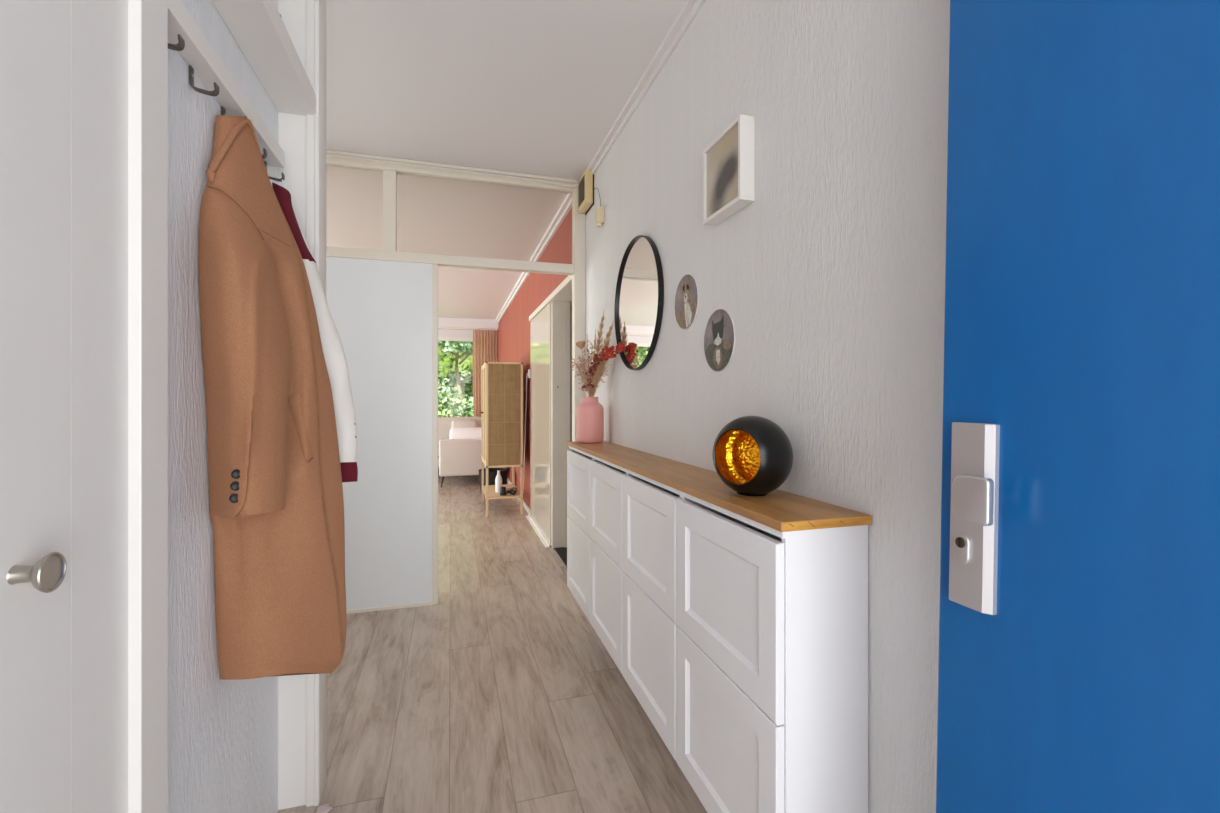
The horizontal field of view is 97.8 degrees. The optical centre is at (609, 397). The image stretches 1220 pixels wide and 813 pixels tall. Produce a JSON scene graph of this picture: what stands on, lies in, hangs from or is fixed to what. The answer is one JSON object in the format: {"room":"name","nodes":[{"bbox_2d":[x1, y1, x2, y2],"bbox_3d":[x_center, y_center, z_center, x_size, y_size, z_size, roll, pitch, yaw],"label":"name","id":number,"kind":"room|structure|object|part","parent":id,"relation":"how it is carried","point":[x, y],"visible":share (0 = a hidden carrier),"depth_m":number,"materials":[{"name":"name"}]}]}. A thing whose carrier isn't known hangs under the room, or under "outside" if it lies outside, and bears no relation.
{"room":"entrance hallway","nodes":[
{"label":"entrance hallway","id":0,"kind":"room"},
{"bbox_2d":[168,0,277,812],"bbox_3d":[-0.912,-0.080,1.131,0.120,2.600,0.890,0,0,-17],"label":"wall","id":1,"kind":"structure","parent":0,"point":[223,734],"depth_m":1.07,"materials":[{"name":"white paint"}]},
{"bbox_2d":[90,0,127,812],"bbox_3d":[-0.775,-0.080,0.737,0.136,2.600,0.088,0,0,-17],"label":"trim","id":2,"kind":"structure","parent":1,"relation":"attached to","point":[108,18],"depth_m":0.75,"materials":[{"name":"white paint"}]},
{"bbox_2d":[128,0,167,812],"bbox_3d":[-0.792,-0.080,0.820,0.152,2.600,0.080,0,0,-17],"label":"trim","id":3,"kind":"structure","parent":1,"relation":"attached to","point":[147,19],"depth_m":0.82,"materials":[{"name":"white paint"}]},
{"bbox_2d":[168,0,283,167],"bbox_3d":[-0.844,-0.670,1.185,0.040,0.044,0.646,0,0,-17],"label":"hook rail","id":4,"kind":"object","parent":1,"relation":"attached to","point":[197,52],"visible":0.86,"depth_m":1.07,"materials":[{"name":"white wood"}]},
{"bbox_2d":[168,34,184,50],"bbox_3d":[-0.758,-0.624,0.909,0.046,0.048,0.017,0,0,-17],"label":"coat hook","id":5,"kind":"object","parent":4,"relation":"attached to","point":[180,46],"visible":0.41,"depth_m":0.91,"materials":[{"name":"grey metal"}]},
{"bbox_2d":[189,65,219,95],"bbox_3d":[-0.799,-0.624,1.047,0.046,0.048,0.017,0,0,-17],"label":"coat hook","id":6,"kind":"object","parent":4,"relation":"attached to","point":[215,92],"visible":1,"depth_m":1.04,"materials":[{"name":"grey metal"}]},
{"bbox_2d":[221,106,224,115],"bbox_3d":[-0.843,-0.624,1.194,0.046,0.048,0.017,0,0,-17],"label":"coat hook","id":7,"kind":"object","parent":4,"relation":"attached to","point":[222,107],"visible":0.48,"depth_m":1.18,"materials":[{"name":"grey metal"}]},
{"bbox_2d":[198,116,346,679],"bbox_3d":[-0.765,0.022,1.196,0.174,1.331,0.360,0,0,6],"label":"coat","id":8,"kind":"object","parent":7,"relation":"hanging from","point":[276,502],"visible":1,"depth_m":1.14,"materials":[{"name":"fabric"}]},
{"bbox_2d":[262,148,266,158],"bbox_3d":[-0.881,-0.624,1.323,0.046,0.048,0.017,0,0,-17],"label":"coat hook","id":9,"kind":"object","parent":4,"relation":"attached to","point":[264,155],"visible":0.25,"depth_m":1.32,"materials":[{"name":"grey metal"}]},
{"bbox_2d":[264,161,284,181],"bbox_3d":[-0.924,-0.624,1.465,0.046,0.048,0.017,0,0,-17],"label":"coat hook","id":10,"kind":"object","parent":4,"relation":"attached to","point":[265,162],"visible":0.76,"depth_m":1.46,"materials":[{"name":"grey metal"}]},
{"bbox_2d":[272,180,357,481],"bbox_3d":[-0.821,-0.185,1.473,0.228,0.843,0.112,0,0,-17],"label":"jacket","id":11,"kind":"object","parent":10,"relation":"hanging from","point":[333,350],"visible":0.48,"depth_m":1.45,"materials":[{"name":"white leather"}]},
{"bbox_2d":[211,0,315,115],"bbox_3d":[-0.826,-0.874,1.236,0.104,0.056,0.736,0,0,-17],"label":"wall shelf","id":12,"kind":"object","parent":1,"relation":"attached to","point":[258,28],"visible":1,"depth_m":1.31,"materials":[{"name":"white wood"}]},
{"bbox_2d":[278,0,305,809],"bbox_3d":[-1.549,-0.080,1.442,1.358,2.600,0.070,0,0,-17],"label":"door frame","id":13,"kind":"structure","parent":0,"point":[291,127],"depth_m":1.58,"materials":[{"name":"white paint"}]},
{"bbox_2d":[306,0,325,806],"bbox_3d":[-0.902,-0.080,1.634,0.037,2.600,0.103,0,0,-17],"label":"trim","id":14,"kind":"structure","parent":13,"relation":"attached to","point":[315,9],"depth_m":1.59,"materials":[{"name":"white paint"}]},
{"bbox_2d":[326,257,431,610],"bbox_3d":[-1.843,0.180,2.925,1.643,2.044,0.040,0,0,-17],"label":"door","id":15,"kind":"structure","parent":0,"point":[381,311],"depth_m":3.07,"materials":[{"name":"white paint"}]},
{"bbox_2d":[326,158,584,604],"bbox_3d":[-1.399,-0.080,3.057,2.570,2.600,0.080,0,0,-17],"label":"trim","id":16,"kind":"structure","parent":15,"relation":"attached to","point":[389,252],"depth_m":3.15,"materials":[{"name":"beige paint"}]},
{"bbox_2d":[438,329,472,337],"bbox_3d":[-4.373,-0.080,9.078,5.020,2.600,0.100,0,0,-17],"label":"wall","id":17,"kind":"structure","parent":0,"point":[441,332],"depth_m":9.51,"materials":[{"name":"white paint"}]},
{"bbox_2d":[438,337,472,341],"bbox_3d":[-4.191,-0.325,9.028,4.340,1.510,0.220,0,0,-17],"label":"window","id":18,"kind":"structure","parent":17,"relation":"in","point":[439,338],"depth_m":9.50,"materials":[{"name":"white"}]},
{"bbox_2d":[438,317,497,329],"bbox_3d":[-4.366,-1.300,8.845,4.900,0.160,0.350,0,0,-17],"label":"trim","id":19,"kind":"structure","parent":17,"relation":"attached to","point":[442,322],"depth_m":9.23,"materials":[{"name":"white wood"}]},
{"bbox_2d":[277,468,706,812],"bbox_3d":[-2.469,1.270,4.246,6.100,0.100,10.450,0,0,-17],"label":"floor","id":20,"kind":"structure","parent":0,"point":[500,694],"depth_m":2.12,"materials":[{"name":"grey wood"}]},
{"bbox_2d":[317,803,331,812],"bbox_3d":[-0.838,1.212,1.560,0.042,0.014,0.070,0,0,-17],"label":"paper scrap","id":21,"kind":"object","parent":20,"relation":"on","point":[324,808],"visible":1,"depth_m":1.57,"materials":[{"name":"white paper"}]},
{"bbox_2d":[346,602,431,613],"bbox_3d":[-1.842,1.211,2.922,1.643,0.018,0.046,0,0,-17],"label":"baseboard","id":22,"kind":"structure","parent":20,"relation":"on","point":[423,603],"depth_m":3.07,"materials":[{"name":"beige paint"}]},
{"bbox_2d":[438,417,505,486],"bbox_3d":[-3.127,0.771,7.947,2.960,0.902,1.820,0,0,-17],"label":"sofa","id":23,"kind":"object","parent":20,"relation":"on","point":[456,457],"visible":0.31,"depth_m":7.34,"materials":[{"name":"beige fabric"}]},
{"bbox_3d":[-3.359,0.620,8.726,2.960,0.600,0.195,0,0,-17],"label":"backrest","id":24,"kind":"part","parent":23,"relation":"part of","materials":[{"name":"beige fabric"}]},
{"bbox_2d":[451,420,476,428],"bbox_3d":[-2.398,0.568,8.757,0.420,0.415,0.223,0,0,-17],"label":"cushion","id":25,"kind":"object","parent":23,"relation":"on","point":[455,423],"visible":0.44,"depth_m":8.74,"materials":[{"name":"beige fabric"}]},
{"bbox_2d":[450,428,480,438],"bbox_3d":[-2.139,0.613,7.994,0.520,0.325,0.209,0,0,-17],"label":"cushion","id":26,"kind":"object","parent":23,"relation":"on","point":[455,433],"visible":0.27,"depth_m":7.96,"materials":[{"name":"white fabric"}]},
{"bbox_3d":[-1.919,0.824,7.442,0.896,0.503,0.160,0,0,-17],"label":"armrest","id":27,"kind":"part","parent":23,"relation":"part of","materials":[{"name":"beige fabric"}]},
{"bbox_2d":[479,468,507,493],"bbox_3d":[-1.492,1.067,6.808,0.370,0.305,0.370,0,0,-17],"label":"basket","id":28,"kind":"object","parent":20,"relation":"on","point":[492,472],"visible":0.44,"depth_m":6.69,"materials":[{"name":"black"}]},
{"bbox_2d":[481,362,522,516],"bbox_3d":[-1.221,0.424,5.897,0.410,1.592,0.800,0,0,-17],"label":"cabinet","id":29,"kind":"object","parent":20,"relation":"on","point":[501,382],"visible":0.99,"depth_m":5.53,"materials":[{"name":"beige wicker"}]},
{"bbox_3d":[-1.438,0.172,6.029,0.018,1.048,0.372,0,0,-17],"label":"door","id":30,"kind":"part","parent":29,"relation":"part of","materials":[{"name":"brown wood"}]},
{"bbox_3d":[-1.488,0.970,6.222,0.024,0.500,0.024,0,0,-17],"label":"leg","id":31,"kind":"part","parent":29,"relation":"part of","materials":[{"name":"brown wood"}]},
{"bbox_3d":[-1.330,0.172,5.668,0.018,1.048,0.372,0,0,-17],"label":"door","id":32,"kind":"part","parent":29,"relation":"part of","materials":[{"name":"brown wood"}]},
{"bbox_3d":[-1.266,0.970,5.479,0.024,0.500,0.024,0,0,-17],"label":"leg","id":33,"kind":"part","parent":29,"relation":"part of","materials":[{"name":"brown wood"}]},
{"bbox_2d":[495,470,501,491],"bbox_3d":[-1.216,0.908,5.815,0.074,0.232,0.074,0,0,-17],"label":"bottle","id":34,"kind":"object","parent":29,"relation":"on","point":[498,481],"visible":0.94,"depth_m":5.79,"materials":[{"name":"white ceramic"}]},
{"bbox_2d":[482,484,520,499],"bbox_3d":[-1.206,1.035,5.902,0.376,0.020,0.796,0,0,-17],"label":"shelf","id":35,"kind":"object","parent":29,"relation":"attached to","point":[492,494],"depth_m":5.71,"materials":[{"name":"brown wood"}]},
{"bbox_3d":[-1.206,0.174,5.902,0.380,1.092,0.800,0,0,-17],"label":"frame","id":36,"kind":"part","parent":29,"relation":"part of","materials":[{"name":"brown wood"}]},
{"bbox_2d":[500,487,505,495],"bbox_3d":[-1.129,0.981,5.612,0.064,0.087,0.064,0,0,-17],"label":"jar","id":37,"kind":"object","parent":29,"relation":"on","point":[502,489],"visible":1,"depth_m":5.59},
{"bbox_3d":[-1.094,0.172,5.526,0.332,1.052,0.004,0,0,-17],"label":"panel","id":38,"kind":"part","parent":29,"relation":"part of","materials":[{"name":"wicker"}]},
{"bbox_2d":[505,490,515,494],"bbox_3d":[-1.057,1.000,5.633,0.122,0.045,0.112,0,0,-17],"label":"strap","id":39,"kind":"object","parent":29,"relation":"on","point":[510,491],"visible":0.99,"depth_m":5.60,"materials":[{"name":"black leather"}]},
{"bbox_2d":[506,487,516,491],"bbox_3d":[-1.070,1.000,5.796,0.122,0.045,0.112,0,0,-17],"label":"strap","id":40,"kind":"object","parent":29,"relation":"on","point":[512,488],"visible":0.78,"depth_m":5.79,"materials":[{"name":"leather"}]},
{"bbox_3d":[-1.147,0.970,6.324,0.024,0.500,0.024,0,0,-17],"label":"leg","id":41,"kind":"part","parent":29,"relation":"part of","materials":[{"name":"brown wood"}]},
{"bbox_3d":[-0.925,0.970,5.581,0.024,0.500,0.024,0,0,-17],"label":"leg","id":42,"kind":"part","parent":29,"relation":"part of","materials":[{"name":"brown wood"}]},
{"bbox_2d":[326,0,686,319],"bbox_3d":[-2.469,-1.440,4.246,6.100,0.120,10.450,0,0,-17],"label":"ceiling","id":43,"kind":"structure","parent":0,"point":[536,87],"depth_m":2.51,"materials":[{"name":"white paint"}]},
{"bbox_2d":[554,547,566,566],"bbox_3d":[-0.274,1.217,3.937,0.130,0.006,0.822,0,0,-17],"label":"floor","id":44,"kind":"structure","parent":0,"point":[561,551],"depth_m":4.15,"materials":[{"name":"black"}]},
{"bbox_2d":[570,300,571,440],"bbox_3d":[-0.178,-0.080,5.311,0.860,2.600,0.120,0,0,-17],"label":"wall","id":45,"kind":"structure","parent":0,"point":[571,300],"depth_m":5.19,"materials":[{"name":"white paint"}]},
{"bbox_2d":[497,0,949,812],"bbox_3d":[-0.537,-0.080,4.834,0.140,2.600,10.230,0,0,-17],"label":"wall","id":46,"kind":"structure","parent":0,"point":[830,282],"depth_m":1.23,"materials":[{"name":"white paint"}]},
{"bbox_2d":[326,150,576,186],"bbox_3d":[-1.415,-1.357,3.008,2.510,0.043,0.022,0,0,-17],"label":"trim","id":47,"kind":"structure","parent":46,"relation":"attached to","point":[558,180],"depth_m":3.14,"materials":[{"name":"beige paint"}]},
{"bbox_2d":[438,327,497,329],"bbox_3d":[-4.252,-1.212,8.806,4.695,0.014,0.050,0,0,-17],"label":"rail","id":48,"kind":"object","parent":46,"relation":"attached to","point":[438,327],"visible":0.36,"depth_m":9.31,"materials":[{"name":"white metal"}]},
{"bbox_2d":[473,330,496,416],"bbox_3d":[-2.214,-0.003,9.421,0.427,2.405,0.077,0,0,-17],"label":"curtain","id":49,"kind":"object","parent":48,"relation":"hanging from","point":[484,341],"visible":0.41,"depth_m":9.40,"materials":[{"name":"orange fabric"}]},
{"bbox_2d":[507,477,529,514],"bbox_3d":[-1.447,1.190,7.604,0.018,0.060,4.400,0,0,-17],"label":"baseboard","id":50,"kind":"structure","parent":46,"relation":"attached to","point":[525,504],"depth_m":5.91,"materials":[{"name":"beige paint"}]},
{"bbox_2d":[496,194,571,322],"bbox_3d":[-1.155,-1.350,6.580,0.045,0.060,6.530,0,0,-17],"label":"trim","id":51,"kind":"structure","parent":46,"relation":"attached to","point":[565,207],"depth_m":4.58,"materials":[{"name":"white wood"}]},
{"bbox_2d":[526,514,549,547],"bbox_3d":[-0.680,1.210,4.910,0.034,0.020,1.201,0,0,-17],"label":"trim","id":52,"kind":"structure","parent":46,"relation":"attached to","point":[540,535],"depth_m":4.79,"materials":[{"name":"white paint"}]},
{"bbox_2d":[530,302,550,545],"bbox_3d":[-0.637,0.214,4.871,0.025,1.988,1.101,0,0,-17],"label":"door","id":53,"kind":"structure","parent":46,"relation":"in","point":[540,325],"depth_m":4.79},
{"bbox_2d":[529,275,571,320],"bbox_3d":[-0.515,-0.806,4.449,0.040,0.047,2.040,0,0,-17],"label":"trim","id":54,"kind":"structure","parent":46,"relation":"attached to","point":[567,282],"depth_m":4.10,"materials":[{"name":"beige paint"}]},
{"bbox_2d":[551,285,571,548],"bbox_3d":[-0.281,0.198,3.935,0.145,2.045,0.892,0,0,-17],"label":"trim","id":55,"kind":"structure","parent":46,"relation":"attached to","point":[560,308],"depth_m":4.32,"materials":[{"name":"beige paint"}]},
{"bbox_2d":[567,446,592,619],"bbox_3d":[-0.062,0.641,2.687,0.214,0.767,0.486,0,0,-17],"label":"cabinet","id":56,"kind":"object","parent":46,"relation":"attached to","point":[578,537],"visible":0.38,"depth_m":2.65,"materials":[{"name":"white paint"}]},
{"bbox_3d":[-0.156,0.829,2.659,0.018,0.382,0.480,0,0,-17],"label":"door","id":57,"kind":"part","parent":56,"relation":"part of","materials":[{"name":"white paint"}]},
{"bbox_3d":[-0.156,0.458,2.659,0.018,0.352,0.480,0,0,-17],"label":"door","id":58,"kind":"part","parent":56,"relation":"part of","materials":[{"name":"white paint"}]},
{"bbox_2d":[578,170,593,214],"bbox_3d":[-0.150,-1.262,3.267,0.055,0.207,0.204,0,0,-17],"label":"door chime","id":59,"kind":"object","parent":46,"relation":"attached to","point":[586,182],"visible":1,"depth_m":3.19,"materials":[{"name":"plastic"}]},
{"bbox_2d":[579,175,584,206],"bbox_3d":[-0.174,-1.264,3.256,0.003,0.147,0.149,0,0,-17],"label":"grille","id":60,"kind":"object","parent":59,"relation":"attached to","point":[582,180],"depth_m":3.23,"materials":[{"name":"grey metal"}]},
{"bbox_3d":[-0.126,-1.262,3.273,0.005,0.207,0.202,0,0,-17],"label":"plate","id":61,"kind":"part","parent":59,"relation":"part of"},
{"bbox_2d":[595,207,603,226],"bbox_3d":[-0.058,-1.012,2.981,0.041,0.102,0.055,0,0,-17],"label":"box","id":62,"kind":"object","parent":46,"relation":"attached to","point":[599,211],"visible":1,"depth_m":2.96,"materials":[{"name":"beige plastic"}]},
{"bbox_2d":[589,455,626,674],"bbox_3d":[0.077,0.641,2.221,0.214,0.767,0.486,0,0,-17],"label":"cabinet","id":63,"kind":"object","parent":46,"relation":"attached to","point":[605,477],"visible":0.42,"depth_m":2.17,"materials":[{"name":"white paint"}]},
{"bbox_3d":[-0.017,0.829,2.193,0.018,0.382,0.480,0,0,-17],"label":"door","id":64,"kind":"part","parent":63,"relation":"part of","materials":[{"name":"white paint"}]},
{"bbox_3d":[-0.017,0.458,2.193,0.018,0.352,0.480,0,0,-17],"label":"door","id":65,"kind":"part","parent":63,"relation":"part of","materials":[{"name":"white paint"}]},
{"bbox_2d":[614,235,663,369],"bbox_3d":[0.120,-0.427,2.417,0.024,0.600,0.608,0,0,-17],"label":"round mirror","id":66,"kind":"object","parent":46,"relation":"attached to","point":[639,295],"visible":0.99,"depth_m":2.39,"materials":[{"name":"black metal"}]},
{"bbox_2d":[587,0,704,174],"bbox_3d":[0.346,-1.357,1.643,0.035,0.045,3.610,0,0,-17],"label":"trim","id":67,"kind":"structure","parent":46,"relation":"attached to","point":[691,8],"depth_m":2.22,"materials":[{"name":"white wood"}]},
{"bbox_2d":[623,469,681,760],"bbox_3d":[0.217,0.641,1.755,0.214,0.767,0.486,0,0,-17],"label":"cabinet","id":68,"kind":"object","parent":46,"relation":"attached to","point":[649,505],"visible":0.37,"depth_m":1.69,"materials":[{"name":"white paint"}]},
{"bbox_3d":[0.122,0.829,1.727,0.018,0.382,0.480,0,0,-17],"label":"door","id":69,"kind":"part","parent":68,"relation":"part of","materials":[{"name":"white paint"}]},
{"bbox_3d":[0.122,0.458,1.727,0.018,0.352,0.480,0,0,-17],"label":"door","id":70,"kind":"part","parent":68,"relation":"part of","materials":[{"name":"white paint"}]},
{"bbox_2d":[675,274,698,329],"bbox_3d":[0.276,-0.348,1.930,0.006,0.198,0.198,0,0,-17],"label":"plate","id":71,"kind":"object","parent":46,"relation":"attached to","point":[687,293],"visible":1,"depth_m":1.92,"materials":[{"name":"ceramic"}]},
{"bbox_2d":[704,309,734,371],"bbox_3d":[0.346,-0.183,1.695,0.005,0.200,0.200,0,0,-17],"label":"plate","id":72,"kind":"object","parent":46,"relation":"attached to","point":[719,337],"visible":1,"depth_m":1.68,"materials":[{"name":"grey ceramic"}]},
{"bbox_3d":[0.360,-0.164,1.639,0.001,0.034,0.056,0,0,-17],"label":"sash","id":73,"kind":"part","parent":72,"relation":"part of","materials":[{"name":"brown ceramic"}]},
{"bbox_2d":[703,114,754,225],"bbox_3d":[0.352,-0.673,1.601,0.046,0.237,0.230,0,0,-17],"label":"picture frame","id":74,"kind":"object","parent":46,"relation":"attached to","point":[729,159],"visible":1,"depth_m":1.56,"materials":[{"name":"white wood"}]},
{"bbox_2d":[707,124,737,217],"bbox_3d":[0.339,-0.673,1.597,0.003,0.213,0.206,0,0,-17],"label":"print","id":75,"kind":"object","parent":74,"relation":"attached to","point":[722,153],"depth_m":1.59},
{"bbox_2d":[676,491,867,812],"bbox_3d":[0.356,0.641,1.289,0.214,0.767,0.486,0,0,-17],"label":"cabinet","id":76,"kind":"object","parent":46,"relation":"attached to","point":[772,628],"visible":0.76,"depth_m":1.08,"materials":[{"name":"white paint"}]},
{"bbox_2d":[567,441,871,531],"bbox_3d":[0.147,0.248,1.999,0.212,0.020,1.984,0,0,-17],"label":"countertop","id":77,"kind":"structure","parent":76,"relation":"on","point":[780,510],"depth_m":1.30,"materials":[{"name":"brown wood"}]},
{"bbox_2d":[576,397,603,442],"bbox_3d":[-0.107,0.116,2.854,0.147,0.244,0.147,0,0,-17],"label":"vase","id":78,"kind":"object","parent":77,"relation":"on","point":[589,413],"visible":0.99,"depth_m":2.79,"materials":[{"name":"pink ceramic"}]},
{"bbox_2d":[570,358,588,395],"bbox_3d":[-0.155,-0.041,2.852,0.114,0.349,0.078,0,0,-17],"label":"sprig","id":79,"kind":"object","parent":78,"relation":"in","point":[575,363],"visible":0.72,"depth_m":2.85,"materials":[{"name":"beige plant"}]},
{"bbox_2d":[576,341,587,382],"bbox_3d":[-0.146,-0.086,2.832,0.073,0.437,0.053,0,0,7],"label":"pod","id":80,"kind":"object","parent":78,"relation":"in","point":[580,344],"visible":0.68,"depth_m":2.82,"materials":[{"name":"beige plant"}]},
{"bbox_2d":[578,355,593,396],"bbox_3d":[-0.125,-0.046,2.831,0.104,0.358,0.100,0,0,-17],"label":"sprig","id":81,"kind":"object","parent":78,"relation":"in","point":[579,357],"visible":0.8,"depth_m":2.81,"materials":[{"name":"beige plant"}]},
{"bbox_2d":[583,346,593,391],"bbox_3d":[-0.114,-0.072,2.859,0.068,0.410,0.072,0,0,-17],"label":"sprig","id":82,"kind":"object","parent":78,"relation":"in","point":[588,367],"visible":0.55,"depth_m":2.86,"materials":[{"name":"beige plant"}]},
{"bbox_2d":[586,339,595,388],"bbox_3d":[-0.103,-0.093,2.873,0.077,0.452,0.077,0,0,-17],"label":"sprig","id":83,"kind":"object","parent":78,"relation":"in","point":[589,339],"visible":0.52,"depth_m":2.88,"materials":[{"name":"beige plant"}]},
{"bbox_2d":[585,373,596,396],"bbox_3d":[-0.100,-0.003,2.830,0.067,0.273,0.087,0,0,-17],"label":"sprig","id":84,"kind":"object","parent":78,"relation":"in","point":[590,373],"visible":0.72,"depth_m":2.82,"materials":[{"name":"plant"}]},
{"bbox_2d":[582,354,603,388],"bbox_3d":[-0.079,-0.048,2.775,0.072,0.363,0.194,0,0,-37],"label":"flower","id":85,"kind":"object","parent":78,"relation":"in","point":[595,359],"visible":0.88,"depth_m":2.78,"materials":[{"name":"plant"}]},
{"bbox_2d":[591,312,603,387],"bbox_3d":[-0.069,-0.170,2.818,0.109,0.607,0.050,0,0,41],"label":"stem","id":86,"kind":"object","parent":78,"relation":"in","point":[598,347],"visible":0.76,"depth_m":2.80,"materials":[{"name":"beige plant"}]},
{"bbox_2d":[586,364,611,392],"bbox_3d":[-0.057,-0.029,2.808,0.116,0.325,0.142,0,0,-17],"label":"sprig","id":87,"kind":"object","parent":78,"relation":"in","point":[607,364],"visible":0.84,"depth_m":2.80,"materials":[{"name":"beige plant"}]},
{"bbox_2d":[591,353,607,396],"bbox_3d":[-0.051,-0.069,2.787,0.055,0.404,0.164,0,0,-33],"label":"stem","id":88,"kind":"object","parent":78,"relation":"in","point":[604,362],"visible":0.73,"depth_m":2.79,"materials":[{"name":"beige plant"}]},
{"bbox_2d":[592,322,612,393],"bbox_3d":[-0.044,-0.133,2.756,0.050,0.532,0.236,0,0,-31],"label":"stem","id":89,"kind":"object","parent":78,"relation":"in","point":[608,335],"visible":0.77,"depth_m":2.73,"materials":[{"name":"beige plant"}]},
{"bbox_2d":[596,342,624,372],"bbox_3d":[-0.022,-0.067,2.688,0.065,0.401,0.366,0,0,-26],"label":"flower","id":90,"kind":"object","parent":78,"relation":"in","point":[619,348],"visible":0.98,"depth_m":2.61,"materials":[{"name":"red plant"}]},
{"bbox_2d":[713,416,792,495],"bbox_3d":[0.361,0.141,1.329,0.160,0.194,0.197,0,0,-42],"label":"candle holder","id":91,"kind":"object","parent":77,"relation":"on","point":[753,456],"visible":1,"depth_m":1.28,"materials":[{"name":"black metal"}]},
{"bbox_3d":[0.262,0.829,1.261,0.018,0.382,0.480,0,0,-17],"label":"door","id":92,"kind":"part","parent":76,"relation":"part of","materials":[{"name":"white paint"}]},
{"bbox_3d":[0.262,0.458,1.261,0.018,0.352,0.480,0,0,-17],"label":"door","id":93,"kind":"part","parent":76,"relation":"part of","materials":[{"name":"white paint"}]},
{"bbox_3d":[-0.652,-0.080,0.103,0.110,2.600,1.230,0,0,-17],"label":"wall","id":94,"kind":"structure","parent":0,"visible":0},
{"bbox_2d":[0,0,70,812],"bbox_3d":[-0.538,-0.075,0.150,0.086,2.570,1.096,0,0,-17],"label":"door","id":95,"kind":"structure","parent":94,"relation":"in","point":[35,35],"depth_m":0.62,"materials":[{"name":"white paint"}]},
{"bbox_3d":[-0.644,0.196,0.595,0.036,0.044,0.044,0,0,-17],"label":"knob","id":96,"kind":"part","parent":95,"relation":"part of","materials":[{"name":"silver metal"}]},
{"bbox_2d":[71,0,89,812],"bbox_3d":[-0.738,-0.080,0.683,0.096,2.600,0.037,0,0,-17],"label":"trim","id":97,"kind":"structure","parent":94,"relation":"attached to","point":[80,9],"depth_m":0.69,"materials":[{"name":"white paint"}]},
{"bbox_3d":[0.327,-0.080,-0.309,1.750,2.600,0.120,0,0,-17],"label":"wall","id":98,"kind":"structure","parent":0,"visible":0},
{"bbox_2d":[936,0,1219,812],"bbox_3d":[0.613,0.050,0.325,0.105,2.320,0.912,1,0,-17],"label":"door","id":99,"kind":"structure","parent":98,"relation":"in","point":[1079,664],"depth_m":0.59,"materials":[{"name":"blue paint"}]},
{"bbox_3d":[0.458,0.128,0.674,0.011,0.059,0.051,1,0,-17],"label":"knob","id":100,"kind":"part","parent":99,"relation":"part of","materials":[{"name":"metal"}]},
{"bbox_3d":[0.481,0.155,0.705,0.013,0.244,0.058,1,0,-17],"label":"lock plate","id":101,"kind":"part","parent":99,"relation":"part of","materials":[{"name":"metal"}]},
{"label":"outside","id":102,"kind":"structure","parent":0,"visible":0},
{"bbox_3d":[-10.277,1.405,25.656,55.000,0.130,34.950,0,0,-17],"label":"ground","id":103,"kind":"structure","parent":102,"visible":0},
{"bbox_2d":[438,373,459,406],"bbox_3d":[-5.293,0.253,15.085,2.016,2.248,1.490,0,0,-17],"label":"shrub","id":104,"kind":"object","parent":103,"relation":"on","point":[447,388],"visible":0.03,"depth_m":15.25,"materials":[{"name":"green plant"}]},
{"bbox_2d":[438,341,472,399],"bbox_3d":[-4.742,-0.972,16.452,2.437,4.634,2.545,0,0,-17],"label":"tree","id":105,"kind":"object","parent":103,"relation":"on","point":[453,347],"visible":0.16,"depth_m":16.40,"materials":[{"name":"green plant"}]},
{"bbox_2d":[438,354,472,416],"bbox_3d":[-10.411,-0.537,24.307,30.354,4.017,1.459,0,0,-17],"label":"hedge","id":106,"kind":"object","parent":103,"relation":"on","point":[462,374],"visible":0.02,"depth_m":25.06,"materials":[{"name":"green plant"}]},
{"bbox_2d":[438,342,472,376],"bbox_3d":[-6.355,-2.076,18.404,6.232,6.842,6.184,0,0,-17],"label":"tree","id":107,"kind":"object","parent":103,"relation":"on","point":[442,360],"visible":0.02,"depth_m":18.90,"materials":[{"name":"green plant"}]},
{"bbox_2d":[438,385,472,394],"bbox_3d":[-5.538,0.455,17.132,11.260,1.770,0.060,0,0,-17],"label":"fence","id":108,"kind":"object","parent":103,"relation":"on","point":[438,385],"visible":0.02,"depth_m":17.34,"materials":[{"name":"grey metal"}]},
{"bbox_2d":[438,390,473,416],"bbox_3d":[-4.303,0.579,13.516,2.008,1.659,1.340,0,0,-17],"label":"shrub","id":109,"kind":"object","parent":103,"relation":"on","point":[447,409],"visible":0.2,"depth_m":13.39,"materials":[{"name":"green plant"}]},
{"bbox_2d":[447,354,472,373],"bbox_3d":[-4.538,-2.602,21.954,6.934,7.893,6.434,0,0,-17],"label":"tree","id":110,"kind":"object","parent":103,"relation":"on","point":[471,365],"visible":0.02,"depth_m":21.94,"materials":[{"name":"green plant"}]},
{"bbox_2d":[455,397,473,414],"bbox_3d":[-3.327,0.567,14.460,2.200,1.611,1.601,0,0,-17],"label":"shrub","id":111,"kind":"object","parent":103,"relation":"on","point":[470,399],"visible":0.02,"depth_m":14.23,"materials":[{"name":"green plant"}]},
{"bbox_3d":[-0.848,-0.255,5.591,0.021,0.090,0.080,0,0,-17],"label":"wall socket","id":112,"kind":"object","parent":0,"visible":0},
{"bbox_2d":[523,373,527,493],"bbox_3d":[-0.895,0.377,5.658,0.070,1.290,0.144,0,0,-17],"label":"power cable","id":113,"kind":"object","parent":112,"relation":"hanging from","point":[527,373],"visible":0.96,"depth_m":5.63,"materials":[{"name":"white plastic"}]}
]}

